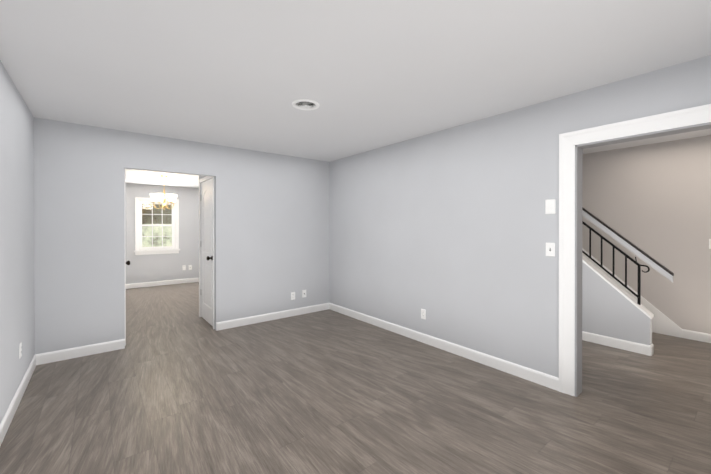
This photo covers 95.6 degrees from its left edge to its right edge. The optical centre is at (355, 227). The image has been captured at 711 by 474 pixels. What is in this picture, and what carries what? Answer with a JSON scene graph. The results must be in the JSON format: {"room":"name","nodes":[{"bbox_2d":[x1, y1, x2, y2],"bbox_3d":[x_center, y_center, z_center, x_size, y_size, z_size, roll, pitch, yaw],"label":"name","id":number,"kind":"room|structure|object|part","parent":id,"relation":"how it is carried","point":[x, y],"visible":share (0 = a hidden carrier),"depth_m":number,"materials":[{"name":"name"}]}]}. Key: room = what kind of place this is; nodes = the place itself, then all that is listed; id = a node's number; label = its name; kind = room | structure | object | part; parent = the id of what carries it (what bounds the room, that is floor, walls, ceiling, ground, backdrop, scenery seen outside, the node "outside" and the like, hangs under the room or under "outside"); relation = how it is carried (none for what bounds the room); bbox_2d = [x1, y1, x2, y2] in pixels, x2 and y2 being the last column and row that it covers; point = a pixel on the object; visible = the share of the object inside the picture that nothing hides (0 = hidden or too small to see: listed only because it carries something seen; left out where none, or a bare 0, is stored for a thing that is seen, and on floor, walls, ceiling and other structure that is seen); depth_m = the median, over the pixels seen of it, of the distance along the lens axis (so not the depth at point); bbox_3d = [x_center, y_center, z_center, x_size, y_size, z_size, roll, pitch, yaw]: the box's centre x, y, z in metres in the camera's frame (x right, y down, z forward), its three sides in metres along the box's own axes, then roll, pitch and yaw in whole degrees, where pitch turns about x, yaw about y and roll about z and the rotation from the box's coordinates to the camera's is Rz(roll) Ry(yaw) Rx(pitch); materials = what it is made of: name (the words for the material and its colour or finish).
{"room":"empty living room","nodes":[
{"label":"empty living room","id":0,"kind":"room"},
{"bbox_2d":[0,60,34,422],"bbox_3d":[-2.924,0.138,2.779,0.120,2.440,9.590,0,0,-39],"label":"wall","id":1,"kind":"structure","parent":0,"point":[17,312],"depth_m":2.45,"materials":[{"name":"paint"}]},
{"bbox_2d":[0,354,39,445],"bbox_3d":[-1.565,1.310,1.187,0.014,0.106,5.100,0,0,-39],"label":"baseboard","id":2,"kind":"structure","parent":1,"relation":"attached to","point":[5,423],"depth_m":2.43,"materials":[{"name":"white paint"}]},
{"bbox_2d":[19,342,21,358],"bbox_3d":[-2.683,0.984,2.583,0.008,0.117,0.072,0,0,-39],"label":"outlet","id":3,"kind":"object","parent":1,"relation":"attached to","point":[20,349],"visible":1,"depth_m":2.57,"materials":[{"name":"white plastic"}]},
{"bbox_2d":[125,183,198,283],"bbox_3d":[-4.466,0.125,7.606,3.730,2.440,0.120,0,0,-39],"label":"wall","id":4,"kind":"structure","parent":0,"point":[150,268],"depth_m":7.57,"materials":[{"name":"paint"}]},
{"bbox_2d":[134,197,179,254],"bbox_3d":[-4.587,-0.031,7.468,0.914,1.290,0.145,0,0,-39],"label":"dining room window","id":5,"kind":"structure","parent":4,"relation":"in","point":[149,250],"depth_m":7.44,"materials":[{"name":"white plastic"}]},
{"bbox_2d":[126,277,198,288],"bbox_3d":[-4.425,1.293,7.557,3.490,0.106,0.014,0,0,-39],"label":"baseboard","id":6,"kind":"structure","parent":4,"relation":"attached to","point":[189,280],"depth_m":7.47,"materials":[{"name":"white paint"}]},
{"bbox_2d":[125,169,198,187],"bbox_3d":[-3.138,-1.030,5.938,3.490,0.120,4.140,0,0,-39],"label":"ceiling","id":7,"kind":"structure","parent":0,"point":[133,176],"depth_m":6.39,"materials":[{"name":"paint"}]},
{"bbox_2d":[150,175,176,209],"bbox_3d":[-3.600,-0.646,6.063,0.462,0.647,0.447,0,0,-39],"label":"chandelier","id":8,"kind":"object","parent":7,"relation":"hanging from","point":[159,197],"visible":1,"depth_m":6.00,"materials":[{"name":"gold metal"}]},
{"bbox_3d":[-3.600,-0.551,6.063,0.462,0.131,0.447,0,0,-39],"label":"lamp shade","id":9,"kind":"part","parent":8,"relation":"part of","materials":[{"name":"white"}]},
{"bbox_2d":[34,117,328,353],"bbox_3d":[-1.822,0.134,4.292,3.490,2.440,0.080,0,0,-39],"label":"wall","id":10,"kind":"structure","parent":0,"point":[271,232],"depth_m":3.73,"materials":[{"name":"paint"}]},
{"bbox_2d":[40,339,124,364],"bbox_3d":[-2.863,1.304,3.405,0.692,0.106,0.014,0,0,-39],"label":"baseboard","id":11,"kind":"structure","parent":10,"relation":"attached to","point":[54,356],"depth_m":3.38,"materials":[{"name":"white paint"}]},
{"bbox_2d":[124,169,213,345],"bbox_3d":[-2.507,0.315,4.296,0.978,2.078,0.776,0,0,-39],"label":"trim","id":12,"kind":"structure","parent":10,"relation":"attached to","point":[204,179],"depth_m":4.29,"materials":[{"name":"white paint"}]},
{"bbox_2d":[200,178,212,325],"bbox_3d":[-2.108,0.336,4.615,0.177,2.018,0.674,0,0,-39],"label":"door","id":13,"kind":"structure","parent":10,"relation":"in","point":[206,244],"depth_m":4.59,"materials":[{"name":"paint"}]},
{"bbox_3d":[-2.326,0.265,4.850,0.014,1.514,0.027,0,0,-39],"label":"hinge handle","id":14,"kind":"part","parent":13,"relation":"part of","materials":[{"name":"grey metal"}]},
{"bbox_2d":[216,303,327,330],"bbox_3d":[-1.144,1.300,4.776,1.750,0.106,0.014,0,0,-39],"label":"baseboard","id":15,"kind":"structure","parent":10,"relation":"attached to","point":[233,323],"depth_m":4.68,"materials":[{"name":"white paint"}]},
{"bbox_2d":[291,292,294,299],"bbox_3d":[-0.954,1.048,4.930,0.072,0.117,0.008,0,0,-39],"label":"outlet","id":16,"kind":"object","parent":10,"relation":"attached to","point":[292,295],"visible":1,"depth_m":4.93,"materials":[{"name":"white plastic"}]},
{"bbox_2d":[302,290,305,297],"bbox_3d":[-0.799,1.037,5.048,0.072,0.117,0.017,0,0,-39],"label":"outlet","id":17,"kind":"object","parent":10,"relation":"attached to","point":[303,293],"visible":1,"depth_m":5.04,"materials":[{"name":"white plastic"}]},
{"bbox_2d":[0,282,710,473],"bbox_3d":[-0.489,1.403,4.726,6.710,0.100,9.950,0,0,-39],"label":"floor","id":18,"kind":"structure","parent":0,"point":[177,384],"depth_m":2.43,"materials":[{"name":"wood"}]},
{"bbox_2d":[0,0,710,161],"bbox_3d":[-0.489,-1.147,4.719,6.710,0.120,9.950,0,0,-39],"label":"ceiling","id":19,"kind":"structure","parent":0,"point":[367,75],"depth_m":2.08,"materials":[{"name":"paint"}]},
{"bbox_2d":[292,99,319,109],"bbox_3d":[-0.438,-1.075,2.835,0.244,0.014,0.244,0,0,-39],"label":"ceiling vent","id":20,"kind":"object","parent":19,"relation":"in","point":[304,104],"visible":1,"depth_m":2.82,"materials":[{"name":"white plastic"}]},
{"bbox_2d":[329,55,710,377],"bbox_3d":[-0.102,0.132,5.031,0.120,2.440,9.590,0,0,-39],"label":"wall","id":21,"kind":"structure","parent":0,"point":[452,231],"depth_m":3.27,"materials":[{"name":"paint"}]},
{"bbox_2d":[421,309,425,319],"bbox_3d":[0.798,1.021,3.801,0.008,0.117,0.072,0,0,-39],"label":"outlet","id":22,"kind":"object","parent":21,"relation":"attached to","point":[423,313],"visible":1,"depth_m":3.79,"materials":[{"name":"white plastic"}]},
{"bbox_2d":[328,303,558,390],"bbox_3d":[0.627,1.302,4.013,0.014,0.106,3.416,0,0,-39],"label":"baseboard","id":23,"kind":"structure","parent":21,"relation":"attached to","point":[539,377],"depth_m":3.38,"materials":[{"name":"white paint"}]},
{"bbox_2d":[546,242,554,256],"bbox_3d":[1.645,0.186,2.728,0.020,0.117,0.072,0,0,-39],"label":"light switch","id":24,"kind":"object","parent":21,"relation":"attached to","point":[550,249],"visible":1,"depth_m":2.73,"materials":[{"name":"white plastic"}]},
{"bbox_2d":[545,199,555,213],"bbox_3d":[1.649,-0.176,2.730,0.010,0.125,0.078,0,0,-39],"label":"light switch","id":25,"kind":"object","parent":21,"relation":"attached to","point":[550,206],"visible":1,"depth_m":2.73,"materials":[{"name":"white plastic"}]},
{"bbox_2d":[559,104,710,396],"bbox_3d":[2.220,0.295,2.121,0.158,2.130,1.524,0,0,-39],"label":"door frame","id":26,"kind":"structure","parent":21,"relation":"attached to","point":[573,145],"depth_m":2.60,"materials":[{"name":"white paint"}]},
{"bbox_2d":[582,262,651,344],"bbox_3d":[1.997,0.133,4.902,0.100,2.440,3.730,0,0,-39],"label":"wall","id":27,"kind":"structure","parent":0,"point":[608,310],"depth_m":3.69,"materials":[{"name":"paint"}]},
{"bbox_2d":[582,256,653,318],"bbox_3d":[2.467,-0.059,4.312,0.140,2.048,2.245,0,0,-39],"label":"trim","id":28,"kind":"structure","parent":27,"relation":"on","point":[624,293],"depth_m":3.64,"materials":[{"name":"white paint"}]},
{"bbox_2d":[582,221,649,304],"bbox_3d":[2.532,-0.215,4.191,0.070,2.118,1.932,0,0,-39],"label":"stair railing","id":29,"kind":"object","parent":28,"relation":"on","point":[638,296],"visible":0.48,"depth_m":3.67,"materials":[{"name":"black metal"}]},
{"bbox_2d":[582,331,653,355],"bbox_3d":[1.960,1.300,4.867,0.024,0.106,3.744,0,0,-39],"label":"baseboard","id":30,"kind":"structure","parent":27,"relation":"attached to","point":[635,347],"depth_m":3.60,"materials":[{"name":"white paint"}]},
{"bbox_2d":[582,135,710,333],"bbox_3d":[3.274,0.132,5.000,0.120,2.440,5.330,0,0,-39],"label":"wall","id":31,"kind":"structure","parent":0,"point":[653,200],"depth_m":4.11,"materials":[{"name":"beige paint"}]},
{"bbox_2d":[582,207,673,281],"bbox_3d":[2.580,-0.423,4.076,0.048,1.954,2.072,0,0,-39],"label":"stair handrail","id":32,"kind":"object","parent":31,"relation":"attached to","point":[635,250],"visible":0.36,"depth_m":3.52,"materials":[{"name":"black"}]},
{"bbox_2d":[582,248,681,337],"bbox_3d":[3.215,0.142,4.966,0.016,2.420,2.571,0,0,-39],"label":"trim","id":33,"kind":"structure","parent":31,"relation":"attached to","point":[662,323],"depth_m":4.15,"materials":[{"name":"white paint"}]},
{"bbox_2d":[682,329,710,342],"bbox_3d":[4.404,1.303,3.480,0.014,0.106,1.240,0,0,-39],"label":"baseboard","id":34,"kind":"structure","parent":31,"relation":"attached to","point":[688,334],"depth_m":3.86,"materials":[{"name":"white paint"}]},
{"label":"outside","id":35,"kind":"structure","parent":0,"visible":0},
{"bbox_2d":[142,204,171,246],"bbox_3d":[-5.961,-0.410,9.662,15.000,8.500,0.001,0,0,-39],"label":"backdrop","id":36,"kind":"structure","parent":35,"point":[146,219],"depth_m":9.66,"materials":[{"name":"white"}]}
]}

